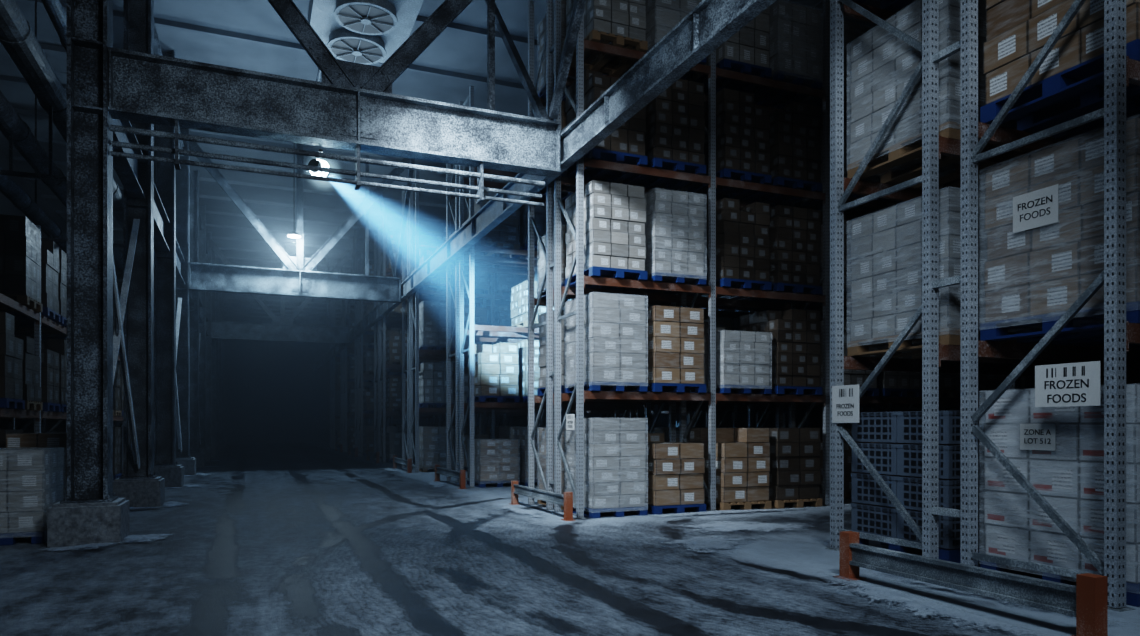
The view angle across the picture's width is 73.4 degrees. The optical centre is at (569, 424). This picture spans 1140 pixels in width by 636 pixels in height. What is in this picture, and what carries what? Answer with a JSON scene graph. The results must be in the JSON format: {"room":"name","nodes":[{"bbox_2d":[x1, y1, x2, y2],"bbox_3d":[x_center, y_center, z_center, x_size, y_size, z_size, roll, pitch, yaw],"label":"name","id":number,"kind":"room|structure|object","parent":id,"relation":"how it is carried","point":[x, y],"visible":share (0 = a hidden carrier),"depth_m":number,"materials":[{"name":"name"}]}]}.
{"room":"cold storage warehouse","nodes":[
{"label":"cold storage warehouse","id":0,"kind":"room"},
{"bbox_2d":[0,149,121,432],"bbox_3d":[-19.167,-3.750,26.127,0.200,10.500,81.000,0,0,-23],"label":"wall","id":1,"kind":"structure","parent":0,"point":[7,207],"depth_m":27.95,"materials":[{"name":"grey metal"}]},
{"bbox_2d":[0,0,122,299],"bbox_3d":[-14.143,-6.370,25.519,1.700,5.260,74.000,0,0,-23],"label":"wall","id":2,"kind":"structure","parent":0,"point":[17,36],"depth_m":11.57,"materials":[{"name":"grey metal"}]},
{"bbox_2d":[211,321,349,343],"bbox_3d":[-13.911,-4.450,37.019,6.265,0.800,0.320,0,0,-23],"label":"beam","id":3,"kind":"structure","parent":0,"point":[219,329],"depth_m":36.91,"materials":[{"name":"grey metal"}]},
{"bbox_2d":[189,262,400,302],"bbox_3d":[-8.504,-4.450,24.094,6.265,0.800,0.320,0,0,-23],"label":"beam","id":4,"kind":"structure","parent":0,"point":[208,277],"depth_m":23.96,"materials":[{"name":"grey metal"}]},
{"bbox_2d":[108,47,560,177],"bbox_3d":[-3.098,-4.450,11.170,6.265,0.800,0.320,0,0,-23],"label":"beam","id":5,"kind":"structure","parent":0,"point":[143,87],"depth_m":10.94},
{"bbox_2d":[224,320,586,441],"bbox_3d":[-16.523,-3.750,71.242,39.500,10.500,0.200,0,0,-23],"label":"wall","id":6,"kind":"structure","parent":0,"point":[273,393],"depth_m":67.32,"materials":[{"name":"grey metal"}]},
{"bbox_2d":[0,0,903,325],"bbox_3d":[-0.855,-9.040,33.787,39.500,0.320,81.000,0,0,-23],"label":"ceiling","id":7,"kind":"structure","parent":0,"point":[251,35],"depth_m":21.48,"materials":[{"name":"metal"}]},
{"bbox_2d":[287,143,301,237],"bbox_3d":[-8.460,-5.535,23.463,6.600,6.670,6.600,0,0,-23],"label":"pendant lamp","id":8,"kind":"object","parent":7,"relation":"hanging from","point":[293,234],"visible":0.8,"depth_m":23.45,"materials":[{"name":"white metal"}]},
{"bbox_2d":[308,0,423,81],"bbox_3d":[-4.758,-8.200,16.556,1.860,1.360,6.380,0,0,-23],"label":"fan","id":9,"kind":"object","parent":7,"relation":"hanging from","point":[367,32],"visible":0.93,"depth_m":14.68,"materials":[{"name":"white metal"}]},
{"bbox_2d":[0,442,1139,635],"bbox_3d":[-0.855,1.600,33.787,39.500,0.200,81.000,0,0,-23],"label":"floor","id":10,"kind":"structure","parent":0,"point":[278,538],"depth_m":7.68,"materials":[{"name":"concrete"}]},
{"bbox_2d":[0,433,66,544],"bbox_3d":[-7.541,0.809,10.772,0.810,1.374,2.705,0,0,-23],"label":"load","id":11,"kind":"object","parent":10,"relation":"on","point":[33,466],"depth_m":9.67,"materials":[{"name":"white cardboard"}]},
{"bbox_2d":[0,225,122,474],"bbox_3d":[-12.207,-1.000,19.012,1.130,5.000,42.660,0,0,-23],"label":"racks","id":12,"kind":"object","parent":10,"relation":"on","point":[39,417],"visible":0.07,"depth_m":13.46,"materials":[{"name":"grey metal"}]},
{"bbox_2d":[0,214,122,480],"bbox_3d":[-12.204,-1.001,19.003,1.200,4.994,42.140,0,0,-23],"label":"load","id":13,"kind":"object","parent":12,"relation":"on","point":[33,276],"visible":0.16,"depth_m":12.90,"materials":[{"name":"grey cardboard"}]},
{"bbox_2d":[47,0,128,547],"bbox_3d":[-6.191,-3.750,9.876,0.780,10.500,0.780,0,0,-23],"label":"column","id":14,"kind":"structure","parent":10,"relation":"on","point":[90,512],"depth_m":9.82,"materials":[{"name":"metal"}]},
{"bbox_2d":[113,219,211,468],"bbox_3d":[-14.301,-1.477,29.263,0.100,4.549,41.659,0,0,-23],"label":"beam","id":15,"kind":"structure","parent":14,"relation":"attached to","point":[119,306],"depth_m":12.86,"materials":[{"name":"metal"}]},
{"bbox_2d":[113,21,219,359],"bbox_3d":[-15.202,-6.200,31.417,0.260,4.100,46.240,0,0,-23],"label":"beam","id":16,"kind":"structure","parent":14,"relation":"attached to","point":[126,169],"depth_m":15.70,"materials":[{"name":"metal"}]},
{"bbox_2d":[110,120,544,206],"bbox_3d":[-3.206,-3.757,11.124,6.010,0.585,0.260,0,0,-23],"label":"pipes","id":17,"kind":"object","parent":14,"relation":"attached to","point":[480,176],"visible":1,"depth_m":10.94,"materials":[{"name":"metal"}]},
{"bbox_2d":[268,0,472,100],"bbox_3d":[-3.100,-6.865,11.169,7.101,4.195,0.100,0,0,-23],"label":"roof truss brace","id":18,"kind":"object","parent":14,"relation":"attached to","point":[334,71],"depth_m":11.22,"materials":[{"name":"grey metal"}]},
{"bbox_2d":[308,158,329,167],"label":"spot lamp","id":19,"kind":"object","parent":18,"relation":"hanging from","point":[319,162],"depth_m":11.26,"materials":[{"name":"white glass"}]},
{"bbox_2d":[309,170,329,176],"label":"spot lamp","id":20,"kind":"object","parent":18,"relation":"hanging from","point":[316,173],"depth_m":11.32,"materials":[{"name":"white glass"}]},
{"bbox_2d":[313,0,775,372],"bbox_3d":[-6.488,-4.420,27.637,0.180,0.500,72.000,0,0,-23],"label":"beam","id":21,"kind":"structure","parent":18,"relation":"attached to","point":[711,23],"depth_m":10.53,"materials":[{"name":"metal"}]},
{"bbox_2d":[113,0,164,506],"bbox_3d":[-7.993,-3.750,14.184,0.780,10.500,0.780,0,0,-23],"label":"column","id":22,"kind":"structure","parent":10,"relation":"on","point":[142,487],"depth_m":14.14,"materials":[{"name":"metal"}]},
{"bbox_2d":[154,50,183,487],"bbox_3d":[-9.795,-3.750,18.492,0.780,10.500,0.780,0,0,-23],"label":"column","id":23,"kind":"structure","parent":10,"relation":"on","point":[166,466],"depth_m":18.45,"materials":[{"name":"metal"}]},
{"bbox_2d":[176,128,195,475],"bbox_3d":[-11.597,-3.750,22.801,0.780,10.500,0.780,0,0,-23],"label":"column","id":24,"kind":"structure","parent":10,"relation":"on","point":[183,458],"depth_m":22.79,"materials":[{"name":"metal"}]},
{"bbox_2d":[183,128,409,273],"bbox_3d":[-8.507,-6.865,24.093,7.101,4.195,0.200,0,0,-23],"label":"beam","id":25,"kind":"structure","parent":24,"relation":"attached to","point":[299,262],"depth_m":24.07,"materials":[{"name":"grey metal"}]},
{"bbox_2d":[326,0,585,326],"bbox_3d":[-6.150,-6.875,25.079,1.010,4.029,35.310,0,0,-23],"label":"truss","id":26,"kind":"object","parent":25,"relation":"attached to","point":[494,17],"depth_m":12.98,"materials":[{"name":"metal"}]},
{"bbox_2d":[190,170,204,467],"bbox_3d":[-13.399,-3.750,27.109,0.780,10.500,0.780,0,0,-23],"label":"column","id":27,"kind":"structure","parent":10,"relation":"on","point":[195,452],"depth_m":27.11,"materials":[{"name":"metal"}]},
{"bbox_2d":[199,205,210,460],"bbox_3d":[-15.202,-3.750,31.417,0.780,10.500,0.780,0,0,-23],"label":"column","id":28,"kind":"structure","parent":10,"relation":"on","point":[202,209],"depth_m":31.41,"materials":[{"name":"metal"}]},
{"bbox_2d":[206,232,214,456],"bbox_3d":[-17.004,-3.750,35.725,0.780,10.500,0.780,0,0,-23],"label":"column","id":29,"kind":"structure","parent":10,"relation":"on","point":[209,445],"depth_m":35.73,"materials":[{"name":"metal"}]},
{"bbox_2d":[207,235,357,324],"bbox_3d":[-13.913,-6.865,37.018,7.101,4.195,0.200,0,0,-23],"label":"beam","id":30,"kind":"structure","parent":29,"relation":"attached to","point":[275,319],"depth_m":37.00,"materials":[{"name":"grey metal"}]},
{"bbox_2d":[211,252,218,453],"bbox_3d":[-18.806,-3.750,40.034,0.780,10.500,0.780,0,0,-23],"label":"column","id":31,"kind":"structure","parent":10,"relation":"on","point":[213,442],"depth_m":40.03,"materials":[{"name":"metal"}]},
{"bbox_2d":[215,292,221,450],"bbox_3d":[-20.608,-3.750,44.342,0.780,10.500,0.780,0,0,-23],"label":"column","id":32,"kind":"structure","parent":10,"relation":"on","point":[217,441],"depth_m":44.35,"materials":[{"name":"metal"}]},
{"bbox_2d":[219,292,224,448],"bbox_3d":[-22.410,-3.750,48.650,0.780,10.500,0.780,0,0,-23],"label":"column","id":33,"kind":"structure","parent":10,"relation":"on","point":[220,293],"depth_m":48.70,"materials":[{"name":"metal"}]},
{"bbox_2d":[222,295,226,446],"bbox_3d":[-24.213,-3.750,52.959,0.780,10.500,0.780,0,0,-23],"label":"column","id":34,"kind":"structure","parent":10,"relation":"on","point":[225,440],"depth_m":52.84,"materials":[{"name":"metal"}]},
{"bbox_2d":[330,299,444,448],"bbox_3d":[-11.879,-3.300,50.812,7.660,9.600,2.480,0,0,-23],"label":"racks","id":35,"kind":"object","parent":10,"relation":"on","point":[333,388],"visible":0.16,"depth_m":49.14,"materials":[{"name":"grey metal"}]},
{"bbox_2d":[335,353,401,448],"bbox_3d":[-11.627,-3.126,50.185,7.140,9.244,1.200,0,0,-23],"label":"load","id":36,"kind":"object","parent":35,"relation":"on","point":[337,372],"visible":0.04,"depth_m":48.59,"materials":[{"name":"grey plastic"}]},
{"bbox_2d":[393,456,412,472],"bbox_3d":[-5.554,1.280,25.275,0.170,0.440,2.840,0,0,-23],"label":"guard rail","id":37,"kind":"object","parent":10,"relation":"on","point":[408,462],"visible":0.93,"depth_m":24.72,"materials":[{"name":"grey metal"}]},
{"bbox_2d":[340,300,478,451],"bbox_3d":[-9.370,-3.300,44.815,7.660,9.600,2.480,0,0,-23],"label":"racks","id":38,"kind":"object","parent":10,"relation":"on","point":[350,350],"visible":0.13,"depth_m":43.33,"materials":[{"name":"grey metal"}]},
{"bbox_2d":[347,302,468,451],"bbox_3d":[-9.119,-3.076,44.189,7.140,9.144,1.200,0,0,-23],"label":"load","id":39,"kind":"object","parent":38,"relation":"on","point":[351,359],"visible":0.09,"depth_m":42.40,"materials":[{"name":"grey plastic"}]},
{"bbox_2d":[355,254,513,456],"bbox_3d":[-6.862,-3.300,38.819,7.660,9.600,2.480,0,0,-23],"label":"racks","id":40,"kind":"object","parent":10,"relation":"on","point":[359,376],"visible":0.17,"depth_m":37.16,"materials":[{"name":"grey metal"}]},
{"bbox_2d":[363,264,454,456],"bbox_3d":[-6.611,-3.076,38.192,7.140,9.144,1.200,0,0,-23],"label":"load","id":41,"kind":"object","parent":40,"relation":"on","point":[368,356],"visible":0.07,"depth_m":36.42,"materials":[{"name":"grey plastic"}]},
{"bbox_2d":[434,464,466,488],"bbox_3d":[-3.045,1.280,19.278,0.170,0.440,2.840,0,0,-23],"label":"guard rail","id":42,"kind":"object","parent":10,"relation":"on","point":[460,475],"visible":1,"depth_m":18.95,"materials":[{"name":"grey metal"}]},
{"bbox_2d":[374,224,545,462],"bbox_3d":[-4.354,-3.300,32.822,7.660,9.600,2.480,0,0,-23],"label":"racks","id":43,"kind":"object","parent":10,"relation":"on","point":[380,365],"visible":0.17,"depth_m":31.37,"materials":[{"name":"grey metal"}]},
{"bbox_2d":[386,234,545,462],"bbox_3d":[-4.102,-3.126,32.196,7.140,9.244,1.200,0,0,-23],"label":"load","id":44,"kind":"object","parent":43,"relation":"on","point":[393,337],"visible":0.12,"depth_m":30.48,"materials":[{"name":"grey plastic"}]},
{"bbox_2d":[509,481,575,520],"bbox_3d":[-0.537,1.280,13.282,0.170,0.440,2.840,0,0,-23],"label":"guard rail","id":45,"kind":"object","parent":10,"relation":"on","point":[566,500],"visible":1,"depth_m":12.88,"materials":[{"name":"grey metal"}]},
{"bbox_2d":[402,170,687,471],"bbox_3d":[-0.692,-3.300,27.308,10.160,9.600,2.480,0,0,-23],"label":"racks","id":46,"kind":"object","parent":10,"relation":"on","point":[418,354],"visible":0.2,"depth_m":25.31,"materials":[{"name":"grey metal"}]},
{"bbox_2d":[419,246,678,471],"bbox_3d":[-0.441,-3.077,26.682,9.650,9.146,1.210,0,0,-23],"label":"load","id":47,"kind":"object","parent":46,"relation":"on","point":[432,314],"visible":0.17,"depth_m":24.63,"materials":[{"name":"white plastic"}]},
{"bbox_2d":[28,455,1124,635],"bbox_3d":[-4.411,1.471,21.378,14.445,0.057,38.762,0,0,-23],"label":"drift","id":48,"kind":"object","parent":10,"relation":"on","point":[879,592],"visible":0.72,"depth_m":9.22,"materials":[{"name":"white snow"}]},
{"bbox_2d":[446,86,809,487],"bbox_3d":[1.816,-3.300,21.312,10.160,9.600,2.480,0,0,-23],"label":"racks","id":49,"kind":"object","parent":10,"relation":"on","point":[479,333],"visible":0.25,"depth_m":19.52,"materials":[{"name":"grey metal"}]},
{"bbox_2d":[467,192,747,487],"bbox_3d":[2.068,-3.126,20.685,9.650,9.244,1.210,0,0,-23],"label":"load","id":50,"kind":"object","parent":49,"relation":"on","point":[501,368],"visible":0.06,"depth_m":18.65,"materials":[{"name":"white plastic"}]},
{"bbox_2d":[527,0,984,518],"bbox_3d":[6.631,-3.300,16.280,15.160,9.600,2.480,0,0,-23],"label":"racks","id":51,"kind":"object","parent":10,"relation":"on","point":[579,396],"visible":0.23,"depth_m":13.51,"materials":[{"name":"grey metal"}]},
{"bbox_2d":[566,414,574,429],"bbox_3d":[0.005,-0.050,12.533,0.008,0.260,0.340,0,0,-23],"label":"sign","id":52,"kind":"object","parent":51,"relation":"attached to","point":[570,418],"visible":1,"depth_m":12.52,"materials":[{"name":"white paper"}]},
{"bbox_2d":[537,0,1139,517],"bbox_3d":[6.622,-3.127,16.276,14.650,9.246,2.560,0,0,-23],"label":"load","id":53,"kind":"object","parent":51,"relation":"on","point":[660,234],"visible":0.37,"depth_m":13.35,"materials":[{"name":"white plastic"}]},
{"bbox_2d":[833,531,1107,635],"bbox_3d":[3.190,1.275,6.418,0.220,0.450,2.560,0,0,-23],"label":"guard rail","id":54,"kind":"object","parent":10,"relation":"on","point":[1087,601],"visible":0.94,"depth_m":5.99,"materials":[{"name":"grey metal"}]},
{"bbox_2d":[825,0,1139,611],"bbox_3d":[9.519,-3.174,10.128,12.497,9.348,3.419,0,0,-23],"label":"racks","id":55,"kind":"object","parent":10,"relation":"on","point":[1119,364],"visible":0.66,"depth_m":7.51,"materials":[{"name":"grey metal"}]},
{"bbox_2d":[832,384,858,422],"bbox_3d":[3.241,-0.247,9.009,0.010,0.443,0.443,0,0,-23],"label":"sign","id":56,"kind":"object","parent":55,"relation":"attached to","point":[845,398],"visible":1,"depth_m":9.00,"materials":[{"name":"white paper"}]},
{"bbox_2d":[847,0,1139,605],"bbox_3d":[9.507,-2.789,10.124,11.870,8.568,3.333,0,0,-23],"label":"load","id":57,"kind":"object","parent":55,"relation":"on","point":[1028,279],"visible":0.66,"depth_m":7.52,"materials":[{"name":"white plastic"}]},
{"bbox_2d":[1013,184,1057,232],"bbox_3d":[4.324,-2.006,7.116,0.010,0.344,0.443,0,0,-23],"label":"sign","id":58,"kind":"object","parent":57,"relation":"attached to","point":[1038,208],"visible":1,"depth_m":7.11,"materials":[{"name":"white paper"}]},
{"bbox_2d":[1020,424,1055,450],"bbox_3d":[4.334,0.110,7.093,0.010,0.246,0.344,0,0,-23],"label":"sign","id":59,"kind":"object","parent":57,"relation":"attached to","point":[1032,436],"visible":1,"depth_m":7.08,"materials":[{"name":"white paper"}]},
{"bbox_2d":[1035,361,1099,406],"bbox_3d":[4.262,-0.345,6.569,0.010,0.369,0.566,0,0,-23],"label":"sign","id":60,"kind":"object","parent":55,"relation":"attached to","point":[1066,384],"visible":1,"depth_m":6.55,"materials":[{"name":"white paper"}]},
{"bbox_2d":[587,317,955,439],"bbox_3d":[17.457,-3.750,41.447,0.200,10.500,81.000,0,0,-23],"label":"wall","id":61,"kind":"structure","parent":0,"point":[816,414],"depth_m":51.98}
]}

